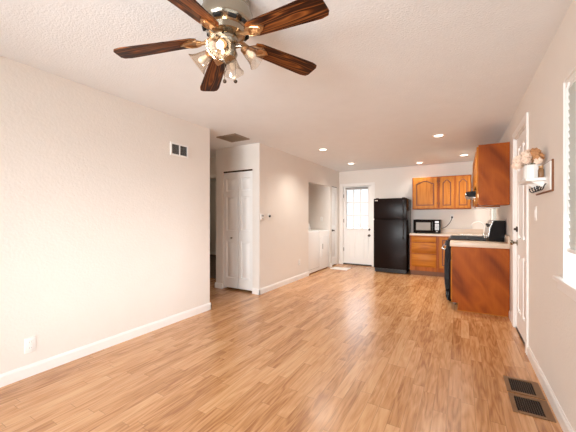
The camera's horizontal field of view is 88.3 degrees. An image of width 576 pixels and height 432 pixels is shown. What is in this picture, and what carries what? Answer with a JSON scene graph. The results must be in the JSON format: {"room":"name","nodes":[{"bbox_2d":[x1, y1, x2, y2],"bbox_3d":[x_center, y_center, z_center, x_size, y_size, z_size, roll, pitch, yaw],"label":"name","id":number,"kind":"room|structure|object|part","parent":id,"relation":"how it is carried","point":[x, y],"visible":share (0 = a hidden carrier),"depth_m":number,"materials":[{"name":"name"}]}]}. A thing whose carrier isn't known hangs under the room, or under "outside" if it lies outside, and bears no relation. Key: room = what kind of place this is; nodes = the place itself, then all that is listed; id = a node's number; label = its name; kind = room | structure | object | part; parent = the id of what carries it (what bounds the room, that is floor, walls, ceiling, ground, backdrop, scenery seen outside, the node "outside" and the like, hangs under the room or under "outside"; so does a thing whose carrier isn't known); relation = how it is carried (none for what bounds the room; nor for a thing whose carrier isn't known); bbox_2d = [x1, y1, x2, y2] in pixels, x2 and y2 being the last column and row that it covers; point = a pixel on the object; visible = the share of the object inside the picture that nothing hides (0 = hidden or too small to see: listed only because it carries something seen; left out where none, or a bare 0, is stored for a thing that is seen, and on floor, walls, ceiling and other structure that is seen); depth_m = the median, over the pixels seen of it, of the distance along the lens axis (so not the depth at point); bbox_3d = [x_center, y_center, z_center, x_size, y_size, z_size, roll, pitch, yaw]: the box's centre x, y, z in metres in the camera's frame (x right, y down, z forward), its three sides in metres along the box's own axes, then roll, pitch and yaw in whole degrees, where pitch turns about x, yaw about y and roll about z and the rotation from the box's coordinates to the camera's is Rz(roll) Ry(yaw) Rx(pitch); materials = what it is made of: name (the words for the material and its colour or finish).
{"room":"empty living room","nodes":[
{"label":"empty living room","id":0,"kind":"room"},
{"bbox_2d":[0,56,215,373],"bbox_3d":[-3.217,0.035,4.941,4.667,2.440,9.300,0,0,30],"label":"wall","id":1,"kind":"structure","parent":0,"point":[105,231],"depth_m":2.72,"materials":[{"name":"paint"}]},
{"bbox_2d":[24,336,35,353],"bbox_3d":[-2.029,1.010,2.334,0.009,0.116,0.072,0,0,30],"label":"wall outlet","id":2,"kind":"object","parent":1,"relation":"attached to","point":[29,343],"visible":1,"depth_m":2.33,"materials":[{"name":"white plastic"}]},
{"bbox_2d":[0,302,210,387],"bbox_3d":[-2.578,1.209,2.050,0.681,0.092,4.948,0,0,30],"label":"baseboard","id":3,"kind":"structure","parent":1,"relation":"attached to","point":[7,378],"depth_m":2.71,"materials":[{"name":"white paint"}]},
{"bbox_2d":[170,142,187,157],"bbox_3d":[-1.306,-0.799,3.574,0.012,0.152,0.262,0,0,30],"label":"air vent","id":4,"kind":"object","parent":1,"relation":"in","point":[176,149],"visible":1,"depth_m":3.56,"materials":[{"name":"white plastic"}]},
{"bbox_2d":[215,263,331,294],"bbox_3d":[-0.091,1.209,6.338,0.971,0.092,3.109,0,0,30],"label":"baseboard","id":5,"kind":"structure","parent":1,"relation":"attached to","point":[295,278],"depth_m":5.21,"materials":[{"name":"white paint"}]},
{"bbox_2d":[216,143,338,288],"bbox_3d":[0.026,0.035,6.579,0.983,2.440,3.616,0,0,30],"label":"wall","id":6,"kind":"structure","parent":0,"point":[295,191],"depth_m":5.27,"materials":[{"name":"paint"}]},
{"bbox_2d":[224,169,251,290],"bbox_3d":[-0.842,0.220,5.028,0.644,2.000,0.077,0,0,30],"label":"door","id":7,"kind":"structure","parent":6,"relation":"in","point":[237,184],"depth_m":5.02,"materials":[{"name":"white paint"}]},
{"bbox_2d":[332,186,336,264],"bbox_3d":[1.192,0.230,7.609,0.115,1.990,0.380,0,0,30],"label":"door","id":8,"kind":"structure","parent":6,"relation":"in","point":[334,189],"depth_m":7.64,"materials":[{"name":"white paint"}]},
{"bbox_2d":[0,254,562,431],"bbox_3d":[-1.612,1.292,4.127,8.260,0.086,9.750,0,0,30],"label":"floor","id":9,"kind":"structure","parent":0,"point":[358,348],"depth_m":2.40,"materials":[{"name":"laminate"}]},
{"bbox_2d":[308,230,318,273],"bbox_3d":[0.305,0.710,6.739,0.642,1.090,0.583,0,0,30],"label":"washing machine","id":10,"kind":"object","parent":9,"relation":"on","point":[313,235],"visible":0.29,"depth_m":6.55,"materials":[{"name":"white metal"}]},
{"bbox_2d":[308,223,328,270],"bbox_3d":[0.612,0.710,7.248,0.660,1.090,0.582,0,0,30],"label":"dryer","id":11,"kind":"object","parent":9,"relation":"on","point":[323,234],"visible":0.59,"depth_m":7.04,"materials":[{"name":"white metal"}]},
{"bbox_3d":[0.885,0.715,7.089,0.012,0.480,0.402,0,0,30],"label":"door","id":12,"kind":"part","parent":11,"relation":"part of","materials":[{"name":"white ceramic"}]},
{"bbox_2d":[330,267,350,269],"bbox_3d":[1.264,1.252,7.157,0.420,0.007,0.320,0,0,30],"label":"door mat","id":13,"kind":"object","parent":9,"relation":"on","point":[337,268],"visible":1,"depth_m":7.13,"materials":[{"name":"beige fabric"}]},
{"bbox_2d":[374,197,410,273],"bbox_3d":[2.404,0.417,6.827,0.706,1.675,0.742,0,0,30],"label":"refrigerator","id":14,"kind":"object","parent":9,"relation":"on","point":[392,216],"visible":1,"depth_m":6.56,"materials":[{"name":"black metal"}]},
{"bbox_3d":[2.265,0.611,6.588,0.706,1.089,0.066,0,0,30],"label":"fridge door","id":15,"kind":"part","parent":14,"relation":"part of","materials":[{"name":"black metal"}]},
{"bbox_3d":[2.265,-0.175,6.588,0.706,0.459,0.066,0,0,30],"label":"freezer door","id":16,"kind":"part","parent":14,"relation":"part of","materials":[{"name":"black metal"}]},
{"bbox_2d":[410,235,437,275],"bbox_3d":[3.026,0.830,6.556,0.540,0.850,0.626,0,0,30],"label":"base cabinet","id":17,"kind":"object","parent":9,"relation":"on","point":[423,249],"visible":0.99,"depth_m":6.29,"materials":[{"name":"brown wood"}]},
{"bbox_3d":[2.876,0.935,6.293,0.475,0.270,0.020,0,0,30],"label":"drawer","id":18,"kind":"part","parent":17,"relation":"part of","materials":[{"name":"brown wood"}]},
{"bbox_3d":[2.876,0.670,6.293,0.475,0.220,0.020,0,0,30],"label":"drawer","id":19,"kind":"part","parent":17,"relation":"part of","materials":[{"name":"brown wood"}]},
{"bbox_3d":[2.876,0.483,6.293,0.475,0.113,0.020,0,0,30],"label":"drawer","id":20,"kind":"part","parent":17,"relation":"part of","materials":[{"name":"brown wood"}]},
{"bbox_2d":[438,236,449,276],"bbox_3d":[3.393,0.830,6.340,0.308,0.850,0.630,0,0,30],"label":"base cabinet","id":21,"kind":"object","parent":9,"relation":"on","point":[441,239],"visible":0.45,"depth_m":6.12,"materials":[{"name":"brown wood"}]},
{"bbox_3d":[3.241,0.750,6.077,0.250,0.640,0.024,0,0,30],"label":"door","id":22,"kind":"part","parent":21,"relation":"part of","materials":[{"name":"brown wood"}]},
{"bbox_2d":[441,220,505,302],"bbox_3d":[2.768,0.655,4.489,0.771,1.200,0.765,0,0,30],"label":"range","id":23,"kind":"object","parent":9,"relation":"on","point":[495,230],"visible":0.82,"depth_m":4.29,"materials":[{"name":"black metal"}]},
{"bbox_3d":[2.498,0.757,4.647,0.060,0.595,0.753,0,0,30],"label":"oven door","id":24,"kind":"part","parent":23,"relation":"part of","materials":[{"name":"black metal"}]},
{"bbox_3d":[2.505,1.139,4.643,0.044,0.152,0.753,0,0,30],"label":"storage drawer","id":25,"kind":"part","parent":23,"relation":"part of","materials":[{"name":"black metal"}]},
{"bbox_2d":[448,235,487,240],"bbox_3d":[2.725,0.331,4.514,0.495,0.039,0.761,0,0,30],"label":"cooktop","id":26,"kind":"object","parent":23,"relation":"in","point":[453,237],"depth_m":4.36,"materials":[{"name":"black metal"}]},
{"bbox_2d":[451,246,509,316],"bbox_3d":[2.554,0.829,3.980,0.645,0.852,0.307,0,0,30],"label":"base cabinet","id":27,"kind":"object","parent":9,"relation":"on","point":[480,277],"visible":0.99,"depth_m":3.84,"materials":[{"name":"brown wood"}]},
{"bbox_2d":[450,235,509,248],"bbox_3d":[2.548,0.323,3.978,0.655,0.159,0.321,0,0,30],"label":"countertop","id":28,"kind":"structure","parent":27,"relation":"on","point":[456,243],"depth_m":3.86,"materials":[{"name":"beige laminate"}]},
{"bbox_2d":[503,375,545,399],"bbox_3d":[1.726,1.252,2.180,0.213,0.007,0.238,0,0,30],"label":"floor vent","id":29,"kind":"object","parent":9,"relation":"in","point":[515,385],"visible":1,"depth_m":2.17,"materials":[{"name":"brown metal"}]},
{"bbox_2d":[508,379,535,394],"bbox_3d":[1.720,1.252,2.184,0.142,0.004,0.186,0,0,30],"label":"grille","id":30,"kind":"object","parent":29,"relation":"attached to","point":[522,386],"depth_m":2.18,"materials":[{"name":"brown metal"}]},
{"bbox_2d":[508,392,556,422],"bbox_3d":[1.599,1.252,1.958,0.213,0.007,0.238,0,0,30],"label":"floor vent","id":31,"kind":"object","parent":9,"relation":"in","point":[525,405],"visible":1,"depth_m":1.95,"materials":[{"name":"brown metal"}]},
{"bbox_2d":[514,397,544,416],"bbox_3d":[1.593,1.252,1.962,0.142,0.004,0.186,0,0,30],"label":"grille","id":32,"kind":"object","parent":31,"relation":"attached to","point":[528,405],"depth_m":1.96,"materials":[{"name":"brown metal"}]},
{"bbox_2d":[0,0,572,180],"bbox_3d":[-1.612,-1.235,4.127,8.260,0.100,9.750,0,0,30],"label":"ceiling","id":33,"kind":"structure","parent":0,"point":[389,76],"depth_m":2.37,"materials":[{"name":"paint"}]},
{"bbox_2d":[113,0,328,90],"bbox_3d":[-0.311,-0.960,1.607,1.138,0.450,1.154,0,0,30],"label":"ceiling fan","id":34,"kind":"object","parent":33,"relation":"hanging from","point":[227,23],"visible":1,"depth_m":1.57,"materials":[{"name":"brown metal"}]},
{"bbox_3d":[-0.717,-0.923,1.628,0.441,0.006,0.136,-9,9,-1],"label":"blade","id":35,"kind":"part","parent":34,"relation":"part of","materials":[{"name":"brown wood"}]},
{"bbox_3d":[-0.439,-0.912,1.270,0.136,0.006,0.441,9,13,14],"label":"blade","id":36,"kind":"part","parent":34,"relation":"part of","materials":[{"name":"brown wood"}]},
{"bbox_3d":[-0.470,-0.869,1.639,0.055,0.050,0.037,0,0,1],"label":"bulb","id":37,"kind":"part","parent":34,"relation":"part of","materials":[{"name":"white glass"}]},
{"bbox_2d":[205,49,212,59],"bbox_3d":[-0.436,-0.895,1.638,0.047,0.050,0.048,0,0,2],"label":"socket","id":38,"kind":"object","parent":34,"relation":"attached to","point":[208,54],"depth_m":1.63,"materials":[{"name":"gold metal"}]},
{"bbox_3d":[-0.494,-0.946,1.984,0.136,0.006,0.441,-10,-2,-25],"label":"blade","id":39,"kind":"part","parent":34,"relation":"part of","materials":[{"name":"brown wood"}]},
{"bbox_3d":[-0.341,-0.869,1.501,0.037,0.050,0.055,0,0,1],"label":"bulb","id":40,"kind":"part","parent":34,"relation":"part of","materials":[{"name":"white glass"}]},
{"bbox_2d":[217,38,226,48],"bbox_3d":[-0.340,-0.895,1.535,0.048,0.050,0.047,0,0,2],"label":"bulb","id":41,"kind":"object","parent":34,"relation":"attached to","point":[224,43],"depth_m":1.52,"materials":[{"name":"glass"}]},
{"bbox_3d":[-0.331,-0.899,1.768,0.037,0.050,0.055,0,0,1],"label":"bulb","id":42,"kind":"part","parent":34,"relation":"part of","materials":[{"name":"white glass"}]},
{"bbox_2d":[241,44,248,54],"bbox_3d":[-0.237,-0.917,1.630,0.047,0.050,0.048,0,0,2],"label":"socket","id":43,"kind":"object","parent":34,"relation":"attached to","point":[244,49],"depth_m":1.62,"materials":[{"name":"gold metal"}]},
{"bbox_3d":[-0.203,-0.891,1.629,0.055,0.050,0.037,0,0,1],"label":"bulb","id":44,"kind":"part","parent":34,"relation":"part of","materials":[{"name":"white glass"}]},
{"bbox_3d":[-0.019,-0.948,1.419,0.441,0.006,0.136,7,-5,34],"label":"blade","id":45,"kind":"part","parent":34,"relation":"part of","materials":[{"name":"brown wood"}]},
{"bbox_3d":[-0.020,-0.976,1.855,0.441,0.006,0.136,2,-10,-35],"label":"blade","id":46,"kind":"part","parent":34,"relation":"part of","materials":[{"name":"brown wood"}]},
{"bbox_2d":[216,133,249,141],"bbox_3d":[-0.822,-1.179,4.460,0.360,0.012,0.340,0,0,30],"label":"ceiling vent","id":47,"kind":"object","parent":33,"relation":"in","point":[234,137],"visible":1,"depth_m":4.45,"materials":[{"name":"beige metal"}]},
{"bbox_2d":[431,134,445,137],"bbox_3d":[2.200,-1.180,4.337,0.188,0.010,0.188,0,0,30],"label":"recessed light","id":48,"kind":"object","parent":33,"relation":"in","point":[435,135],"visible":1,"depth_m":4.32,"materials":[{"name":"white plastic"}]},
{"bbox_2d":[339,161,489,259],"bbox_3d":[2.404,0.035,7.356,4.310,2.440,0.120,0,0,30],"label":"wall","id":49,"kind":"structure","parent":0,"point":[396,182],"depth_m":6.92,"materials":[{"name":"paint"}]},
{"bbox_2d":[345,187,368,189],"bbox_3d":[1.776,-0.729,7.653,0.605,0.048,0.058,0,0,30],"label":"rolled shade","id":50,"kind":"object","parent":49,"relation":"attached to","point":[356,187],"visible":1,"depth_m":7.60,"materials":[{"name":"white fabric"}]},
{"bbox_2d":[340,182,374,266],"bbox_3d":[1.803,0.198,7.684,0.910,2.115,0.157,0,0,30],"label":"door","id":51,"kind":"structure","parent":49,"relation":"in","point":[356,245],"depth_m":7.67,"materials":[{"name":"white paint"}]},
{"bbox_2d":[412,177,437,209],"bbox_3d":[3.103,-0.515,6.686,0.522,0.710,0.327,0,0,30],"label":"upper cabinet","id":52,"kind":"object","parent":49,"relation":"attached to","point":[424,189],"visible":1,"depth_m":6.55,"materials":[{"name":"brown wood"}]},
{"bbox_2d":[438,175,470,208],"bbox_3d":[3.592,-0.515,6.401,0.606,0.710,0.327,0,0,30],"label":"upper cabinet","id":53,"kind":"object","parent":49,"relation":"attached to","point":[452,190],"visible":0.99,"depth_m":6.27,"materials":[{"name":"brown wood"}]},
{"bbox_3d":[3.394,-0.514,6.341,0.267,0.665,0.024,0,0,30],"label":"door","id":54,"kind":"part","parent":53,"relation":"part of","materials":[{"name":"brown wood"}]},
{"bbox_3d":[3.652,-0.514,6.191,0.260,0.665,0.024,0,0,30],"label":"door","id":55,"kind":"part","parent":53,"relation":"part of","materials":[{"name":"brown wood"}]},
{"bbox_2d":[441,229,482,233],"bbox_3d":[3.576,0.316,6.589,1.463,0.095,0.019,0,0,30],"label":"backsplash","id":56,"kind":"structure","parent":49,"relation":"attached to","point":[473,231],"depth_m":6.44,"materials":[{"name":"beige laminate"}]},
{"bbox_2d":[490,0,575,431],"bbox_3d":[1.930,0.035,2.131,0.130,2.440,9.626,0,0,30],"label":"wall","id":57,"kind":"structure","parent":0,"point":[552,314],"depth_m":2.03,"materials":[{"name":"paint"}]},
{"bbox_2d":[474,153,475,189],"bbox_3d":[2.958,-0.668,4.374,0.346,0.523,0.773,0,0,30],"label":"upper cabinet","id":58,"kind":"object","parent":57,"relation":"attached to","point":[475,153],"visible":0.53,"depth_m":4.46,"materials":[{"name":"brown wood"}]},
{"bbox_2d":[465,191,475,199],"bbox_3d":[2.903,-0.337,4.405,0.471,0.136,0.765,0,0,30],"label":"range hood","id":59,"kind":"object","parent":58,"relation":"attached to","point":[471,195],"visible":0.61,"depth_m":4.17,"materials":[{"name":"black metal"}]},
{"bbox_3d":[2.725,-0.668,4.295,0.024,0.483,0.362,0,0,30],"label":"door","id":60,"kind":"part","parent":58,"relation":"part of","materials":[{"name":"brown wood"}]},
{"bbox_2d":[473,161,499,208],"bbox_3d":[3.290,-0.534,4.945,0.346,0.792,0.543,0,0,30],"label":"upper cabinet","id":61,"kind":"object","parent":57,"relation":"attached to","point":[475,205],"visible":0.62,"depth_m":4.81,"materials":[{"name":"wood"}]},
{"bbox_3d":[3.151,-0.540,5.026,0.024,0.740,0.503,0,0,30],"label":"door","id":62,"kind":"part","parent":61,"relation":"part of","materials":[{"name":"brown wood"}]},
{"bbox_3d":[3.301,-0.144,4.938,0.315,0.012,0.535,0,0,30],"label":"underside panel","id":63,"kind":"part","parent":61,"relation":"part of","materials":[{"name":"white paint"}]},
{"bbox_2d":[476,142,509,205],"bbox_3d":[2.686,-0.538,3.908,0.346,0.783,0.302,0,0,30],"label":"upper cabinet","id":64,"kind":"object","parent":57,"relation":"attached to","point":[492,160],"visible":1,"depth_m":3.78,"materials":[{"name":"brown wood"}]},
{"bbox_3d":[2.548,-0.538,3.990,0.024,0.743,0.259,0,0,30],"label":"door","id":65,"kind":"part","parent":64,"relation":"part of","materials":[{"name":"brown wood"}]},
{"bbox_2d":[492,209,495,219],"bbox_3d":[3.883,-0.227,5.544,0.054,0.723,0.972,0,0,30],"label":"blind","id":66,"kind":"object","parent":57,"relation":"attached to","point":[494,210],"visible":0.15,"depth_m":5.66,"materials":[{"name":"white plastic"}]},
{"bbox_2d":[505,235,509,243],"bbox_3d":[2.822,0.290,3.819,0.021,0.095,0.319,0,0,30],"label":"backsplash","id":67,"kind":"structure","parent":57,"relation":"attached to","point":[507,238],"depth_m":3.72,"materials":[{"name":"beige laminate"}]},
{"bbox_2d":[510,112,528,354],"bbox_3d":[2.412,0.155,3.033,0.165,2.200,0.860,0,0,30],"label":"door","id":68,"kind":"structure","parent":57,"relation":"in","point":[519,242],"depth_m":3.12,"materials":[{"name":"white paint"}]},
{"bbox_3d":[2.513,0.290,3.304,0.067,0.064,0.064,0,0,30],"label":"knob","id":69,"kind":"part","parent":68,"relation":"part of","materials":[{"name":"silver metal"}]},
{"bbox_2d":[534,206,536,220],"bbox_3d":[2.019,-0.025,2.423,0.010,0.116,0.072,0,0,30],"label":"light switch","id":70,"kind":"object","parent":57,"relation":"attached to","point":[535,207],"visible":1,"depth_m":2.41,"materials":[{"name":"white plastic"}]},
{"bbox_2d":[518,159,553,195],"bbox_3d":[1.820,-0.275,2.199,0.128,0.212,0.497,0,0,30],"label":"wall shelf","id":71,"kind":"object","parent":57,"relation":"attached to","point":[541,185],"visible":1,"depth_m":2.08,"materials":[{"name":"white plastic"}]},
{"bbox_2d":[511,148,544,169],"bbox_3d":[1.780,-0.428,2.191,0.161,0.160,0.202,0,0,-35],"label":"bunch","id":72,"kind":"object","parent":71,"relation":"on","point":[534,155],"visible":0.98,"depth_m":2.16,"materials":[{"name":"beige plant"}]},
{"bbox_2d":[523,164,541,178],"bbox_3d":[1.803,-0.327,2.190,0.107,0.103,0.107,0,0,30],"label":"flower pot","id":73,"kind":"object","parent":71,"relation":"on","point":[529,171],"visible":0.73,"depth_m":2.16,"materials":[{"name":"white ceramic"}]},
{"bbox_2d":[538,166,543,177],"bbox_3d":[1.790,-0.318,2.099,0.034,0.085,0.034,0,0,30],"label":"jar","id":74,"kind":"object","parent":71,"relation":"on","point":[540,170],"visible":0.89,"depth_m":2.09,"materials":[{"name":"brown glass"}]},
{"bbox_2d":[509,310,573,431],"bbox_3d":[1.100,1.209,0.849,0.014,0.092,6.575,0,0,30],"label":"baseboard","id":75,"kind":"structure","parent":57,"relation":"attached to","point":[560,415],"depth_m":2.00,"materials":[{"name":"white paint"}]},
{"bbox_2d":[552,66,575,301],"bbox_3d":[1.451,-0.180,1.348,0.160,1.250,1.090,0,0,30],"label":"window","id":76,"kind":"structure","parent":57,"relation":"in","point":[567,284],"depth_m":1.77,"materials":[{"name":"white paint"}]},
{"bbox_3d":[1.433,0.406,1.358,0.120,0.079,1.090,0,0,30],"label":"sill","id":77,"kind":"part","parent":76,"relation":"part of","materials":[{"name":"white paint"}]},
{"bbox_3d":[1.466,-0.217,1.339,0.125,1.175,0.950,0,0,30],"label":"frame","id":78,"kind":"part","parent":76,"relation":"part of","materials":[{"name":"white paint"}]},
{"bbox_2d":[564,70,575,254],"bbox_3d":[1.434,-0.294,1.358,0.074,1.008,0.932,0,0,30],"label":"window blind","id":79,"kind":"object","parent":76,"relation":"attached to","point":[570,85],"visible":1,"depth_m":1.70,"materials":[{"name":"white plastic"}]},
{"bbox_3d":[1.442,0.199,1.353,0.042,0.022,0.922,0,0,30],"label":"rail","id":80,"kind":"part","parent":79,"relation":"part of","materials":[{"name":"white plastic"}]},
{"bbox_3d":[3.489,0.830,5.592,0.649,0.850,1.826,0,0,30],"label":"base cabinet","id":81,"kind":"object","parent":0,"visible":0},
{"bbox_2d":[410,232,482,235],"bbox_3d":[3.129,0.383,5.801,1.485,0.040,1.831,0,0,30],"label":"countertop","id":82,"kind":"structure","parent":81,"relation":"on","point":[412,233],"depth_m":6.27,"materials":[{"name":"beige laminate"}]},
{"bbox_2d":[413,216,452,233],"bbox_3d":[3.185,0.180,6.508,0.747,0.366,0.538,0,0,30],"label":"microwave","id":83,"kind":"object","parent":82,"relation":"on","point":[419,225],"visible":0.97,"depth_m":6.35,"materials":[{"name":"black plastic"}]},
{"bbox_3d":[2.912,0.207,6.391,0.392,0.279,0.024,0,0,30],"label":"door","id":84,"kind":"part","parent":83,"relation":"part of","materials":[{"name":"black glass"}]},
{"bbox_3d":[3.141,0.207,6.258,0.135,0.279,0.023,0,0,30],"label":"control panel","id":85,"kind":"part","parent":83,"relation":"part of","materials":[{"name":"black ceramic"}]},
{"bbox_2d":[458,234,484,236],"bbox_3d":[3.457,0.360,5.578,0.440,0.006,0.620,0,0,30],"label":"sink","id":86,"kind":"object","parent":82,"relation":"in","point":[458,234],"visible":0.51,"depth_m":5.66,"materials":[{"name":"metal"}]},
{"bbox_2d":[471,221,484,235],"bbox_3d":[3.578,0.221,5.554,0.264,0.273,0.051,0,0,30],"label":"faucet","id":87,"kind":"object","parent":82,"relation":"on","point":[475,221],"visible":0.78,"depth_m":5.52,"materials":[{"name":"silver metal"}]}
]}

